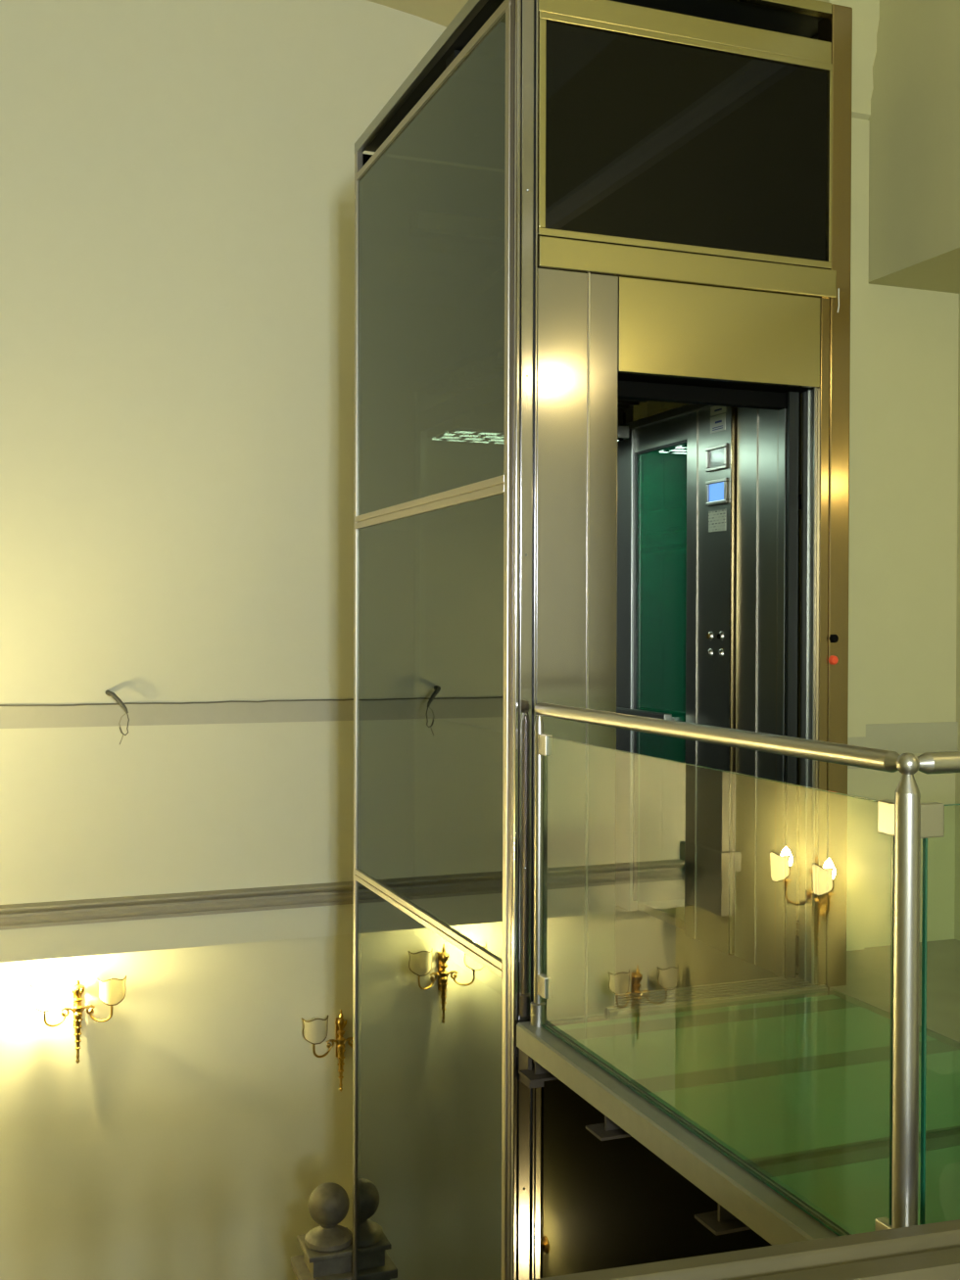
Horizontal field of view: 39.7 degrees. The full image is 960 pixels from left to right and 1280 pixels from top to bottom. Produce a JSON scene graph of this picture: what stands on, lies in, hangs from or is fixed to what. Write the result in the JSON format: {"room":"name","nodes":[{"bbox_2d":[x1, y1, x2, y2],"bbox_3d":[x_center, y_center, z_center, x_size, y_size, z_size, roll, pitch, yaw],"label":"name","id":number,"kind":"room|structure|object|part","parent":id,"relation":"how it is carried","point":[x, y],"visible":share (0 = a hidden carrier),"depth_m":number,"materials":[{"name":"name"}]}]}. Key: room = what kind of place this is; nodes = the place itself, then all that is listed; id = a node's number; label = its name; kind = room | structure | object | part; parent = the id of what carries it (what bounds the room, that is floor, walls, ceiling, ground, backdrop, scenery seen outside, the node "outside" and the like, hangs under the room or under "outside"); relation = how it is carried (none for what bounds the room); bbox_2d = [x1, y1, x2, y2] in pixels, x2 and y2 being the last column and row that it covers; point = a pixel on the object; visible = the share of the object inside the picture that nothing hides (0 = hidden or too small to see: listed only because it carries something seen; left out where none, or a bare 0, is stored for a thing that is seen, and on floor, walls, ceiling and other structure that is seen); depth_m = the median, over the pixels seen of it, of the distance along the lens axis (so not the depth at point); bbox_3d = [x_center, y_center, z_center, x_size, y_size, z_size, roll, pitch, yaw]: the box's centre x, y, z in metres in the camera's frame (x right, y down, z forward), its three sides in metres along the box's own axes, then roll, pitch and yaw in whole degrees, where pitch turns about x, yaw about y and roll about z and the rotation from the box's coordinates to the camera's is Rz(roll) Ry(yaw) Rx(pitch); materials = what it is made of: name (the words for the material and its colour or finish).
{"room":"elevator landing","nodes":[
{"label":"elevator landing","id":0,"kind":"room"},
{"bbox_2d":[0,934,353,1279],"bbox_3d":[-1.501,3.314,8.051,5.540,3.165,0.300,0,1,-21],"label":"wall","id":1,"kind":"structure","parent":0,"point":[194,1129],"depth_m":7.77,"materials":[{"name":"paint"}]},
{"bbox_2d":[29,975,126,1063],"bbox_3d":[-2.260,2.139,7.488,0.522,0.518,0.185,0,1,-21],"label":"wall sconce","id":2,"kind":"object","parent":1,"relation":"attached to","point":[44,998],"visible":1,"depth_m":7.48,"materials":[{"name":"gold metal"}]},
{"bbox_3d":[-2.406,1.976,7.365,0.156,0.150,0.056,0,1,-21],"label":"lamp shade","id":3,"kind":"part","parent":2,"relation":"part of","materials":[{"name":"white glass"}]},
{"bbox_3d":[-2.363,2.115,7.475,0.188,0.102,0.039,0,1,-41],"label":"arm","id":4,"kind":"part","parent":2,"relation":"part of","materials":[{"name":"gold metal"}]},
{"bbox_3d":[-2.284,2.079,7.551,0.044,0.240,0.050,0,1,-21],"label":"wall plate","id":5,"kind":"part","parent":2,"relation":"part of","materials":[{"name":"gold metal"}]},
{"bbox_3d":[-2.275,2.148,7.528,0.075,0.498,0.067,0,1,-21],"label":"torch stem","id":6,"kind":"part","parent":2,"relation":"part of","materials":[{"name":"gold metal"}]},
{"bbox_3d":[-2.174,2.115,7.548,0.188,0.102,0.039,0,1,-1],"label":"arm","id":7,"kind":"part","parent":2,"relation":"part of","materials":[{"name":"gold metal"}]},
{"bbox_3d":[-2.069,1.975,7.494,0.156,0.150,0.056,0,1,-21],"label":"lamp shade","id":8,"kind":"part","parent":2,"relation":"part of","materials":[{"name":"white glass"}]},
{"bbox_2d":[301,1009,352,1091],"bbox_3d":[-0.828,2.493,8.038,0.522,0.501,0.185,0,1,-21],"label":"wall sconce","id":9,"kind":"object","parent":1,"relation":"attached to","point":[314,1031],"visible":0.73,"depth_m":8.04,"materials":[{"name":"gold metal"}]},
{"bbox_3d":[-0.974,2.321,7.915,0.156,0.150,0.056,0,1,-21],"label":"lamp shade","id":10,"kind":"part","parent":9,"relation":"part of","materials":[{"name":"white glass"}]},
{"bbox_3d":[-0.932,2.461,8.025,0.188,0.102,0.039,0,1,-41],"label":"arm","id":11,"kind":"part","parent":9,"relation":"part of","materials":[{"name":"gold metal"}]},
{"bbox_3d":[-0.852,2.424,8.101,0.044,0.240,0.050,0,1,-21],"label":"wall plate","id":12,"kind":"part","parent":9,"relation":"part of","materials":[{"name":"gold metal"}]},
{"bbox_3d":[-0.843,2.494,8.078,0.075,0.498,0.067,0,1,-21],"label":"torch stem","id":13,"kind":"part","parent":9,"relation":"part of","materials":[{"name":"gold metal"}]},
{"bbox_3d":[-0.742,2.460,8.097,0.188,0.102,0.039,0,1,-1],"label":"arm","id":14,"kind":"part","parent":9,"relation":"part of","materials":[{"name":"gold metal"}]},
{"bbox_2d":[0,0,446,962],"bbox_3d":[-1.434,-1.186,7.862,5.540,5.830,0.600,0,1,-21],"label":"wall","id":15,"kind":"structure","parent":0,"point":[177,176],"depth_m":7.45,"materials":[{"name":"beige paint"}]},
{"bbox_2d":[105,689,129,744],"bbox_3d":[-1.998,0.423,7.270,0.161,0.294,0.067,1,1,30],"label":"cable","id":16,"kind":"object","parent":15,"relation":"attached to","point":[114,695],"visible":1,"depth_m":7.24,"materials":[{"name":"grey"}]},
{"bbox_2d":[0,881,353,930],"bbox_3d":[-1.600,1.485,7.462,4.340,0.127,0.090,0,1,-21],"label":"trim","id":17,"kind":"structure","parent":15,"relation":"attached to","point":[184,904],"depth_m":7.41,"materials":[{"name":"grey paint"}]},
{"bbox_2d":[0,700,353,728],"bbox_3d":[-1.612,0.414,7.490,4.340,0.121,0.004,0,1,-21],"label":"trim","id":18,"kind":"structure","parent":15,"relation":"attached to","point":[11,717],"depth_m":7.45,"materials":[{"name":"beige paint"}]},
{"bbox_2d":[0,698,353,706],"bbox_3d":[-1.610,0.352,7.487,4.340,0.015,0.010,0,1,-21],"label":"cable","id":19,"kind":"object","parent":15,"relation":"attached to","point":[351,698],"depth_m":7.43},
{"bbox_2d":[367,0,468,27],"bbox_3d":[0.318,-3.708,2.414,4.940,0.855,10.770,0,1,-21],"label":"ceiling","id":20,"kind":"structure","parent":0,"point":[440,12],"depth_m":7.81,"materials":[{"name":"paint"}]},
{"bbox_2d":[795,939,959,1049],"bbox_3d":[2.031,1.317,4.016,0.928,0.130,2.830,0,1,-21],"label":"wall","id":21,"kind":"structure","parent":0,"point":[868,970],"depth_m":4.79,"materials":[{"name":"beige paint"}]},
{"bbox_2d":[516,995,959,1245],"bbox_3d":[1.025,1.347,3.609,1.233,0.194,1.985,0,1,-21],"label":"bridge","id":22,"kind":"object","parent":21,"relation":"attached to","point":[796,1091],"visible":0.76,"depth_m":3.69,"materials":[{"name":"green glass"}]},
{"bbox_3d":[0.545,1.262,3.442,0.003,0.024,1.895,0,1,-21],"label":"glass seat","id":23,"kind":"part","parent":22,"relation":"part of","materials":[{"name":"green glass"}]},
{"bbox_2d":[529,702,959,1235],"bbox_3d":[1.246,0.731,3.718,1.646,1.044,1.874,0,1,-21],"label":"glass railing","id":24,"kind":"object","parent":22,"relation":"on","point":[907,820],"visible":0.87,"depth_m":2.61,"materials":[{"name":"silver glass"}]},
{"bbox_3d":[0.190,0.737,4.291,0.052,1.008,0.052,0,1,-21],"label":"post","id":25,"kind":"part","parent":24,"relation":"part of","materials":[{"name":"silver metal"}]},
{"bbox_3d":[0.511,0.779,3.453,0.010,0.925,1.730,0,1,-21],"label":"glass panel","id":26,"kind":"part","parent":24,"relation":"part of","materials":[{"name":"clear glass"}]},
{"bbox_3d":[0.508,0.232,3.453,0.043,0.043,1.802,0,1,-21],"label":"handrail","id":27,"kind":"part","parent":24,"relation":"part of","materials":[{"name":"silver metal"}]},
{"bbox_3d":[0.833,0.763,2.602,0.080,1.002,0.080,0,1,-21],"label":"corner post","id":28,"kind":"part","parent":24,"relation":"part of","materials":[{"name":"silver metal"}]},
{"bbox_3d":[1.593,0.241,2.885,1.590,0.043,0.043,0,1,-21],"label":"handrail","id":29,"kind":"part","parent":24,"relation":"part of","materials":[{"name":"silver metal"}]},
{"bbox_2d":[863,0,959,948],"bbox_3d":[2.700,0.460,3.533,0.900,9.000,11.070,0,1,-21],"label":"wall","id":30,"kind":"structure","parent":0,"point":[913,611],"depth_m":5.36,"materials":[{"name":"paint"}]},
{"bbox_2d":[847,721,957,768],"bbox_3d":[1.634,0.424,5.355,0.714,0.172,0.025,0,1,-21],"label":"trim","id":31,"kind":"structure","parent":30,"relation":"attached to","point":[911,737],"depth_m":5.40,"materials":[{"name":"beige paint"}]},
{"bbox_3d":[-0.689,5.032,5.080,4.340,0.200,5.870,0,1,-21],"label":"floor","id":32,"kind":"structure","parent":0,"visible":0},
{"bbox_2d":[290,1182,352,1279],"bbox_3d":[-0.720,3.748,6.321,0.300,2.340,0.300,0,1,-21],"label":"newel post","id":33,"kind":"object","parent":32,"relation":"on","point":[327,1248],"visible":0.94,"depth_m":6.24,"materials":[{"name":"grey stone"}]},
{"bbox_2d":[352,0,852,1279],"bbox_3d":[0.370,1.331,5.460,1.300,7.200,1.970,0,1,-21],"label":"shaft","id":34,"kind":"object","parent":32,"relation":"on","point":[560,202],"visible":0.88,"depth_m":4.62,"materials":[{"name":"silver metal"}]},
{"bbox_3d":[-0.566,1.321,6.139,0.030,7.200,0.035,0,1,-21],"label":"post","id":35,"kind":"part","parent":34,"relation":"part of","materials":[{"name":"silver metal"}]},
{"bbox_3d":[0.025,1.344,6.366,1.236,7.152,0.008,0,1,-21],"label":"pane","id":36,"kind":"part","parent":34,"relation":"part of","materials":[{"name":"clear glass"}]},
{"bbox_3d":[-0.239,1.086,5.271,0.028,0.050,1.825,0,1,-21],"label":"rail","id":37,"kind":"part","parent":34,"relation":"part of","materials":[{"name":"silver metal"}]},
{"bbox_3d":[-0.241,2.106,5.281,0.010,1.990,1.817,0,1,-21],"label":"pane","id":38,"kind":"part","parent":34,"relation":"part of","materials":[{"name":"clear glass"}]},
{"bbox_3d":[-0.234,-0.527,5.253,0.028,0.058,1.825,0,1,-21],"label":"rail","id":39,"kind":"part","parent":34,"relation":"part of","materials":[{"name":"silver metal"}]},
{"bbox_3d":[-0.235,0.281,5.261,0.010,1.560,1.817,0,1,-21],"label":"pane","id":40,"kind":"part","parent":34,"relation":"part of","materials":[{"name":"clear glass"}]},
{"bbox_3d":[-0.230,-1.323,5.243,0.010,1.532,1.817,0,1,-21],"label":"pane","id":41,"kind":"part","parent":34,"relation":"part of","materials":[{"name":"clear glass"}]},
{"bbox_3d":[-0.221,-2.103,5.220,0.032,0.030,1.860,0,1,-21],"label":"rail","id":42,"kind":"part","parent":34,"relation":"part of","materials":[{"name":"silver metal"}]},
{"bbox_3d":[0.092,1.342,4.410,0.030,7.200,0.034,0,1,-21],"label":"corner post","id":43,"kind":"part","parent":34,"relation":"part of","materials":[{"name":"silver metal"}]},
{"bbox_3d":[0.139,1.343,4.354,0.074,7.200,0.032,0,1,-21],"label":"corner post","id":44,"kind":"part","parent":34,"relation":"part of","materials":[{"name":"metal"}]},
{"bbox_3d":[0.264,0.085,4.389,0.182,2.595,0.028,0,1,-21],"label":"panel","id":45,"kind":"part","parent":34,"relation":"part of","materials":[{"name":"metal"}]},
{"bbox_3d":[0.374,-2.249,5.439,1.256,0.020,1.910,0,1,-21],"label":"roof plate","id":46,"kind":"part","parent":34,"relation":"part of","materials":[{"name":"black paint"}]},
{"bbox_3d":[0.402,0.085,4.441,0.106,2.595,0.028,0,1,-21],"label":"panel","id":47,"kind":"part","parent":34,"relation":"part of","materials":[{"name":"metal"}]},
{"bbox_3d":[0.684,1.373,6.302,0.040,7.100,0.060,0,1,-21],"label":"guide rail","id":48,"kind":"part","parent":34,"relation":"part of","materials":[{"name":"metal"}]},
{"bbox_3d":[0.712,3.142,4.592,1.104,3.400,0.008,0,1,-21],"label":"pane","id":49,"kind":"part","parent":34,"relation":"part of","materials":[{"name":"clear glass"}]},
{"bbox_3d":[0.716,-1.679,4.530,1.131,0.723,0.026,0,1,-21],"label":"transom frame","id":50,"kind":"part","parent":34,"relation":"part of","materials":[{"name":"metal"}]},
{"bbox_3d":[0.721,-1.679,4.533,1.102,0.682,0.008,0,1,-21],"label":"transom pane","id":51,"kind":"part","parent":34,"relation":"part of","materials":[{"name":"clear glass"}]},
{"bbox_2d":[615,379,787,994],"bbox_3d":[0.435,0.095,5.347,1.020,2.395,1.400,0,1,-21],"label":"cabin","id":52,"kind":"object","parent":34,"relation":"attached to","point":[701,606],"visible":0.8,"depth_m":5.37,"materials":[{"name":"grey metal"}]},
{"bbox_2d":[616,425,628,441],"bbox_3d":[0.208,-0.974,5.745,0.800,0.218,0.350,0,1,-21],"label":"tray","id":53,"kind":"object","parent":52,"relation":"on","point":[622,431],"depth_m":5.71,"materials":[{"name":"metal"}]},
{"bbox_3d":[0.190,0.087,5.991,1.020,2.275,0.020,0,1,-21],"label":"wall panel","id":54,"kind":"part","parent":52,"relation":"part of","materials":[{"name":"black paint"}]},
{"bbox_3d":[0.713,0.343,5.867,0.079,0.070,0.550,0,1,-21],"label":"handrail","id":55,"kind":"part","parent":52,"relation":"part of","materials":[{"name":"metal"}]},
{"bbox_3d":[0.791,0.169,5.785,0.010,2.020,0.475,0,1,-21],"label":"glass pane","id":56,"kind":"part","parent":52,"relation":"part of","materials":[{"name":"green glass"}]},
{"bbox_3d":[0.439,-1.007,5.335,1.020,0.130,1.400,0,1,-21],"label":"ceiling frame","id":57,"kind":"part","parent":52,"relation":"part of","materials":[{"name":"metal"}]},
{"bbox_3d":[0.937,0.146,5.389,0.032,2.175,0.360,0,1,-21],"label":"control panel","id":58,"kind":"part","parent":52,"relation":"part of","materials":[{"name":"metal"}]},
{"bbox_3d":[0.947,-0.476,5.314,0.002,0.084,0.132,0,1,-21],"label":"notice plate","id":59,"kind":"part","parent":52,"relation":"part of","materials":[{"name":"grey metal"}]},
{"bbox_3d":[1.037,0.149,5.136,0.026,2.175,0.144,0,1,-21],"label":"wall panel","id":60,"kind":"part","parent":52,"relation":"part of","materials":[{"name":"metal"}]},
{"bbox_3d":[1.089,0.151,4.999,0.026,2.175,0.140,0,1,-21],"label":"wall panel","id":61,"kind":"part","parent":52,"relation":"part of","materials":[{"name":"metal"}]},
{"bbox_3d":[1.121,0.152,4.895,0.040,2.175,0.046,0,1,-21],"label":"car door","id":62,"kind":"part","parent":52,"relation":"part of","materials":[{"name":"metal"}]},
{"bbox_3d":[0.958,-1.324,5.692,0.010,1.532,1.825,0,1,-21],"label":"pane","id":63,"kind":"part","parent":34,"relation":"part of","materials":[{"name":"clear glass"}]},
{"bbox_3d":[0.805,1.251,4.661,0.860,0.041,0.170,0,1,-21],"label":"door sill","id":64,"kind":"part","parent":34,"relation":"part of","materials":[{"name":"silver metal"}]},
{"bbox_3d":[0.948,2.105,5.729,0.010,1.990,1.825,0,1,-21],"label":"pane","id":65,"kind":"part","parent":34,"relation":"part of","materials":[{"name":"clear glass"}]},
{"bbox_3d":[1.132,0.166,4.837,0.040,2.129,0.014,0,1,-21],"label":"landing door","id":66,"kind":"part","parent":34,"relation":"part of","materials":[{"name":"black paint"}]},
{"bbox_3d":[0.950,1.085,5.723,0.028,0.050,1.825,0,1,-21],"label":"rail","id":67,"kind":"part","parent":34,"relation":"part of","materials":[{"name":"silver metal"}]},
{"bbox_3d":[0.953,0.280,5.709,0.010,1.560,1.825,0,1,-21],"label":"pane","id":68,"kind":"part","parent":34,"relation":"part of","materials":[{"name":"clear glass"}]},
{"bbox_3d":[0.955,-0.529,5.705,0.028,0.058,1.825,0,1,-21],"label":"rail","id":69,"kind":"part","parent":34,"relation":"part of","materials":[{"name":"metal"}]},
{"bbox_3d":[1.263,1.341,4.816,0.086,7.200,0.090,0,1,-21],"label":"post","id":70,"kind":"part","parent":34,"relation":"part of","materials":[{"name":"brown metal"}]},
{"bbox_3d":[1.301,1.786,-0.151,4.340,0.260,5.150,0,1,-21],"label":"floor","id":71,"kind":"structure","parent":0,"visible":0},
{"bbox_2d":[531,1219,959,1279],"bbox_3d":[0.528,1.323,2.151,3.900,0.610,0.200,0,1,-16],"label":"ledge","id":72,"kind":"object","parent":71,"relation":"on","point":[929,1251],"visible":1,"depth_m":2.20,"materials":[{"name":"brown stone"}]},
{"bbox_3d":[1.346,0.835,5.397,0.304,8.200,0.250,0,1,-21],"label":"wall","id":73,"kind":"structure","parent":0,"visible":0},
{"bbox_2d":[817,0,879,119],"bbox_3d":[1.438,-2.663,5.216,0.254,1.200,0.075,0,1,-21],"label":"trim","id":74,"kind":"structure","parent":73,"relation":"attached to","point":[865,13],"depth_m":5.23,"materials":[{"name":"paint"}]},
{"bbox_2d":[846,117,869,950],"bbox_3d":[1.429,-0.414,5.270,0.232,3.300,0.020,0,1,-21],"label":"trim","id":75,"kind":"structure","parent":73,"relation":"attached to","point":[860,128],"depth_m":5.29,"materials":[{"name":"paint"}]}
]}

